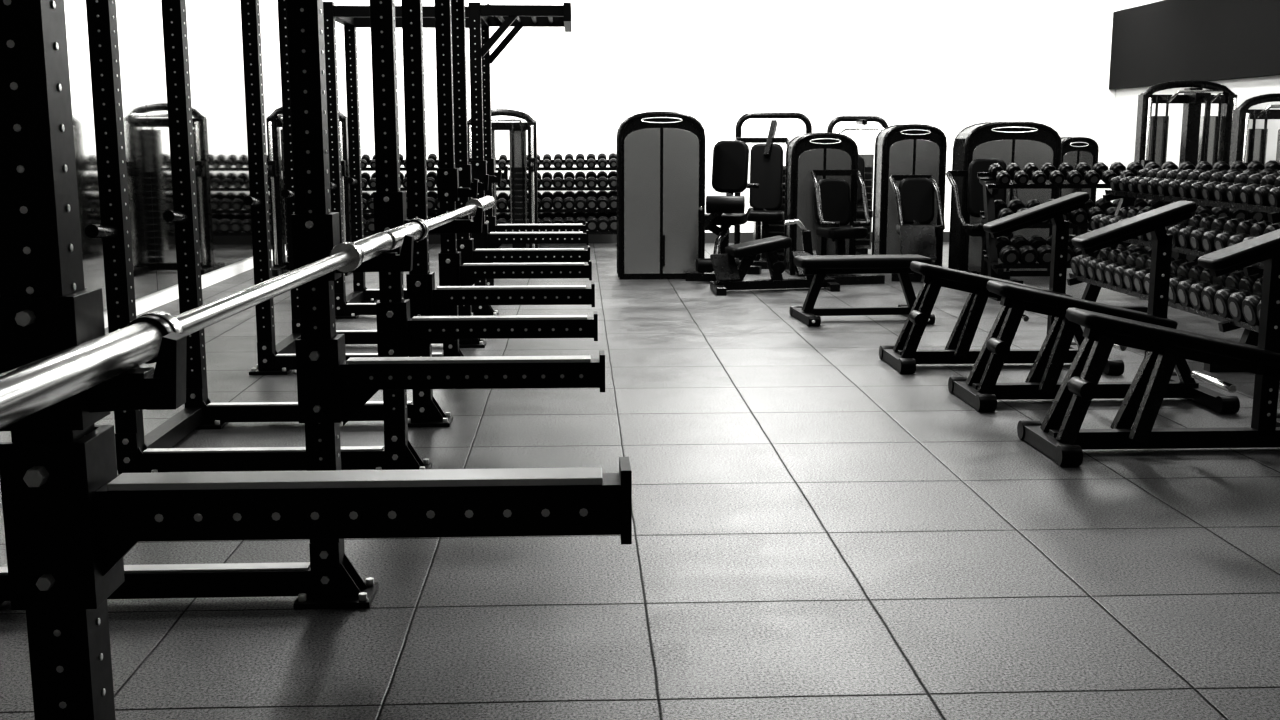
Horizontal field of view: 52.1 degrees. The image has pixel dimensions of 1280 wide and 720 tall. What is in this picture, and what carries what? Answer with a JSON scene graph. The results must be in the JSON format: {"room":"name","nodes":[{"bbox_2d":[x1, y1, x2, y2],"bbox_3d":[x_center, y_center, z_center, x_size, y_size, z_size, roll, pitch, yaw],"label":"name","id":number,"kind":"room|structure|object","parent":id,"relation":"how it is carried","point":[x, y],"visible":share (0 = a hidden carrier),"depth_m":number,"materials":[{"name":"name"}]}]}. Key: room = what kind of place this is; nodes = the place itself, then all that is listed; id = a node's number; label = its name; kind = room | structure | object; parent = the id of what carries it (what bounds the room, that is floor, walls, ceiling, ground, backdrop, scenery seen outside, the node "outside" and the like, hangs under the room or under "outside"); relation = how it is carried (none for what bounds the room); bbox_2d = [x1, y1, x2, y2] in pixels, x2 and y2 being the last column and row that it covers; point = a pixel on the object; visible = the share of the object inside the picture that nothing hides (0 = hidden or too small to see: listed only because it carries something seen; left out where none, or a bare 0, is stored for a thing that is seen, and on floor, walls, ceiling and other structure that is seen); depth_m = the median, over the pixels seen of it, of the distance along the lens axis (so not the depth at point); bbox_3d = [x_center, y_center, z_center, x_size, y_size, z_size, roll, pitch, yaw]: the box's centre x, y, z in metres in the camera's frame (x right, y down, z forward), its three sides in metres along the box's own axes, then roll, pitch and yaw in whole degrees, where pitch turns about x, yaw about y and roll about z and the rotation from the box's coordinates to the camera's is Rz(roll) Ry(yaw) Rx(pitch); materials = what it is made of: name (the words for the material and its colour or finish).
{"room":"gym","nodes":[
{"label":"gym","id":0,"kind":"room"},
{"bbox_2d":[104,244,286,327],"bbox_3d":[-3.497,-1.613,6.110,0.200,3.600,17.900,0,10,-3],"label":"wall","id":1,"kind":"structure","parent":0,"point":[151,301],"depth_m":10.12,"materials":[{"name":"white paint"}]},
{"bbox_2d":[64,0,106,310],"bbox_3d":[-3.483,-1.264,8.222,0.014,1.958,0.359,0,10,-3],"label":"wall mirror","id":2,"kind":"object","parent":1,"relation":"attached to","point":[75,10],"depth_m":8.20,"materials":[{"name":"grey mirror"}]},
{"bbox_2d":[116,0,177,298],"bbox_3d":[-3.540,-1.545,9.418,0.014,2.111,0.990,0,10,-3],"label":"wall mirror","id":3,"kind":"object","parent":1,"relation":"attached to","point":[139,22],"depth_m":9.39,"materials":[{"name":"grey mirror"}]},
{"bbox_2d":[186,0,252,274],"bbox_3d":[-3.633,-1.994,11.357,0.014,2.343,1.734,0,10,-3],"label":"wall mirror","id":4,"kind":"object","parent":1,"relation":"attached to","point":[215,49],"depth_m":11.28,"materials":[{"name":"grey mirror"}]},
{"bbox_2d":[259,0,281,160],"bbox_3d":[-3.727,-2.840,13.248,0.014,1.613,0.804,0,10,-3],"label":"wall mirror","id":5,"kind":"object","parent":1,"relation":"attached to","point":[269,25],"depth_m":13.18,"materials":[{"name":"grey mirror"}]},
{"bbox_2d":[0,242,1279,719],"bbox_3d":[1.298,0.173,6.642,9.800,0.100,18.300,0,10,-3],"label":"floor","id":6,"kind":"structure","parent":0,"point":[822,530],"depth_m":3.86,"materials":[{"name":"rubber"}]},
{"bbox_2d":[266,107,351,275],"bbox_3d":[-3.016,-1.567,11.980,0.740,1.533,0.700,0,10,-3],"label":"machine","id":7,"kind":"object","parent":6,"relation":"on","point":[274,121],"visible":0.38,"depth_m":11.91,"materials":[{"name":"black paint"}]},
{"bbox_2d":[0,0,631,719],"bbox_3d":[-0.952,-0.235,2.442,1.806,2.120,2.062,0,10,-3],"label":"power rack","id":8,"kind":"object","parent":6,"relation":"on","point":[71,522],"visible":0.95,"depth_m":1.71,"materials":[{"name":"black metal"}]},
{"bbox_2d":[0,232,392,428],"bbox_3d":[-0.667,-0.117,2.300,0.068,0.068,2.261,0,10,0],"label":"barbell","id":9,"kind":"object","parent":8,"relation":"on","point":[26,390],"visible":0.91,"depth_m":1.66,"materials":[{"name":"silver metal"}]},
{"bbox_2d":[85,0,597,475],"bbox_3d":[-1.075,-0.682,5.057,1.806,2.120,1.172,0,10,-3],"label":"power rack","id":10,"kind":"object","parent":6,"relation":"on","point":[408,327],"visible":0.93,"depth_m":4.83,"materials":[{"name":"black metal"}]},
{"bbox_2d":[384,196,494,250],"bbox_3d":[-0.649,-0.486,4.457,0.071,0.068,2.092,0,10,1],"label":"barbell","id":11,"kind":"object","parent":10,"relation":"on","point":[417,227],"visible":0.76,"depth_m":4.02,"materials":[{"name":"silver metal"}]},
{"bbox_2d":[361,153,439,234],"bbox_3d":[-2.842,-1.786,14.695,1.750,1.050,0.626,0,10,-3],"label":"dumbbell rack","id":12,"kind":"object","parent":6,"relation":"on","point":[367,199],"visible":0.16,"depth_m":14.61,"materials":[{"name":"black metal"}]},
{"bbox_2d":[240,0,591,374],"bbox_3d":[-1.176,-1.044,7.174,1.806,2.120,1.172,0,10,-3],"label":"power rack","id":13,"kind":"object","parent":6,"relation":"on","point":[460,264],"visible":0.73,"depth_m":6.91,"materials":[{"name":"black metal"}]},
{"bbox_2d":[323,2,588,318],"bbox_3d":[-1.276,-1.405,9.291,1.806,2.120,1.172,0,10,-3],"label":"power rack","id":14,"kind":"object","parent":6,"relation":"on","point":[479,18],"visible":0.8,"depth_m":9.04,"materials":[{"name":"black metal"}]},
{"bbox_2d":[467,109,537,248],"bbox_3d":[-1.417,-1.823,13.535,0.740,1.513,0.700,0,10,-3],"label":"machine","id":15,"kind":"object","parent":6,"relation":"on","point":[517,130],"visible":0.44,"depth_m":13.47,"materials":[{"name":"black paint"}]},
{"bbox_2d":[496,153,616,233],"bbox_3d":[-1.044,-1.800,14.778,1.750,1.050,0.626,0,10,-3],"label":"dumbbell rack","id":16,"kind":"object","parent":6,"relation":"on","point":[602,219],"visible":0.64,"depth_m":14.68,"materials":[{"name":"black metal"}]},
{"bbox_2d":[616,111,760,281],"bbox_3d":[0.400,-1.451,11.547,1.244,1.450,1.026,3,10,17],"label":"machine","id":17,"kind":"object","parent":6,"relation":"on","point":[662,220],"visible":0.94,"depth_m":11.38,"materials":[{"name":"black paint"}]},
{"bbox_2d":[734,113,811,268],"bbox_3d":[1.306,-1.667,12.753,0.823,1.468,1.047,0,10,-3],"label":"machine","id":18,"kind":"object","parent":6,"relation":"on","point":[766,185],"visible":0.55,"depth_m":12.79,"materials":[{"name":"black paint"}]},
{"bbox_2d":[710,219,839,295],"bbox_3d":[1.102,-0.850,10.616,1.105,0.579,0.505,-2,10,-10],"label":"bench","id":19,"kind":"object","parent":6,"relation":"on","point":[729,276],"visible":0.92,"depth_m":10.57,"materials":[{"name":"black paint"}]},
{"bbox_2d":[784,133,884,284],"bbox_3d":[1.698,-1.358,11.531,0.630,1.271,1.187,-1,10,-8],"label":"machine","id":20,"kind":"object","parent":6,"relation":"on","point":[822,175],"visible":0.85,"depth_m":11.68,"materials":[{"name":"black paint"}]},
{"bbox_2d":[827,116,887,254],"bbox_3d":[2.282,-1.798,13.582,0.735,1.448,1.160,0,10,-3],"label":"machine","id":21,"kind":"object","parent":6,"relation":"on","point":[865,161],"visible":0.35,"depth_m":13.78,"materials":[{"name":"black paint"}]},
{"bbox_2d":[790,254,934,325],"bbox_3d":[1.508,-0.488,8.923,0.900,0.435,0.575,-1,10,-7],"label":"bench","id":22,"kind":"object","parent":6,"relation":"on","point":[819,265],"visible":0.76,"depth_m":8.87,"materials":[{"name":"black leather"}]},
{"bbox_2d":[872,124,946,281],"bbox_3d":[2.512,-1.445,11.806,0.629,1.351,1.489,0,10,2],"label":"machine","id":23,"kind":"object","parent":6,"relation":"on","point":[910,159],"visible":0.84,"depth_m":12.11,"materials":[{"name":"black paint"}]},
{"bbox_2d":[879,192,1123,374],"bbox_3d":[1.942,-0.435,7.106,1.160,0.941,0.700,0,10,-3],"label":"bench","id":24,"kind":"object","parent":6,"relation":"on","point":[904,356],"visible":0.78,"depth_m":7.05,"materials":[{"name":"black metal"}]},
{"bbox_2d":[946,121,1061,283],"bbox_3d":[3.183,-1.372,11.318,1.118,1.370,1.348,0,10,-3],"label":"machine","id":25,"kind":"object","parent":6,"relation":"on","point":[976,147],"visible":0.71,"depth_m":11.54,"materials":[{"name":"black paint"}]},
{"bbox_2d":[1059,137,1098,235],"bbox_3d":[4.524,-1.665,13.447,0.500,1.232,0.940,0,10,-3],"label":"machine","id":26,"kind":"object","parent":6,"relation":"on","point":[1075,150],"visible":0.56,"depth_m":13.50,"materials":[{"name":"black paint"}]},
{"bbox_2d":[948,201,1239,412],"bbox_3d":[2.108,-0.271,6.147,1.160,0.941,0.700,0,10,-3],"label":"bench","id":27,"kind":"object","parent":6,"relation":"on","point":[980,390],"visible":0.84,"depth_m":6.09,"materials":[{"name":"black metal"}]},
{"bbox_2d":[977,160,1279,300],"bbox_3d":[4.144,-1.032,10.280,2.900,1.051,0.626,0,10,-3],"label":"dumbbell rack","id":28,"kind":"object","parent":6,"relation":"on","point":[1037,248],"visible":0.4,"depth_m":10.18,"materials":[{"name":"black metal"}]},
{"bbox_2d":[1017,229,1279,465],"bbox_3d":[2.164,-0.103,5.163,1.160,0.941,0.700,0,10,-3],"label":"bench","id":29,"kind":"object","parent":6,"relation":"on","point":[1060,437],"visible":1,"depth_m":5.14,"materials":[{"name":"black metal"}]},
{"bbox_2d":[1067,167,1279,371],"bbox_3d":[3.344,-0.461,6.935,0.626,1.052,4.500,0,10,-3],"label":"dumbbell rack","id":30,"kind":"object","parent":6,"relation":"on","point":[1233,299],"visible":0.75,"depth_m":7.61,"materials":[{"name":"black metal"}]},
{"bbox_2d":[1134,80,1238,270],"bbox_3d":[5.106,-1.736,12.313,0.920,1.753,0.744,0,10,-3],"label":"machine","id":31,"kind":"object","parent":6,"relation":"on","point":[1207,138],"visible":0.27,"depth_m":12.21,"materials":[{"name":"black paint"}]},
{"bbox_2d":[1229,93,1279,275],"bbox_3d":[5.364,-1.452,11.126,0.740,1.593,0.700,0,10,-3],"label":"machine","id":32,"kind":"object","parent":6,"relation":"on","point":[1248,145],"visible":0.23,"depth_m":10.99,"materials":[{"name":"black paint"}]},
{"bbox_2d":[323,0,1120,232],"bbox_3d":[0.876,-3.173,15.241,9.800,3.600,0.200,0,10,-3],"label":"wall","id":33,"kind":"structure","parent":0,"point":[951,66],"depth_m":15.15,"materials":[{"name":"white paint"}]},
{"bbox_2d":[364,232,949,243],"bbox_3d":[0.881,-1.439,15.424,9.400,0.120,0.024,0,10,-3],"label":"baseboard","id":34,"kind":"structure","parent":33,"relation":"attached to","point":[744,236],"depth_m":15.36,"materials":[{"name":"grey"}]},
{"bbox_2d":[1109,0,1279,202],"bbox_3d":[6.093,-1.688,6.550,0.200,3.600,17.900,0,10,-3],"label":"wall","id":35,"kind":"structure","parent":0,"point":[1126,100],"depth_m":13.88,"materials":[{"name":"white paint"}]},
{"bbox_2d":[1109,0,1279,88],"bbox_3d":[5.953,-2.101,6.473,0.080,0.880,17.900,0,10,-3],"label":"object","id":36,"kind":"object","parent":35,"relation":"attached to","point":[1163,41],"depth_m":13.20,"materials":[{"name":"grey paint"}]}
]}

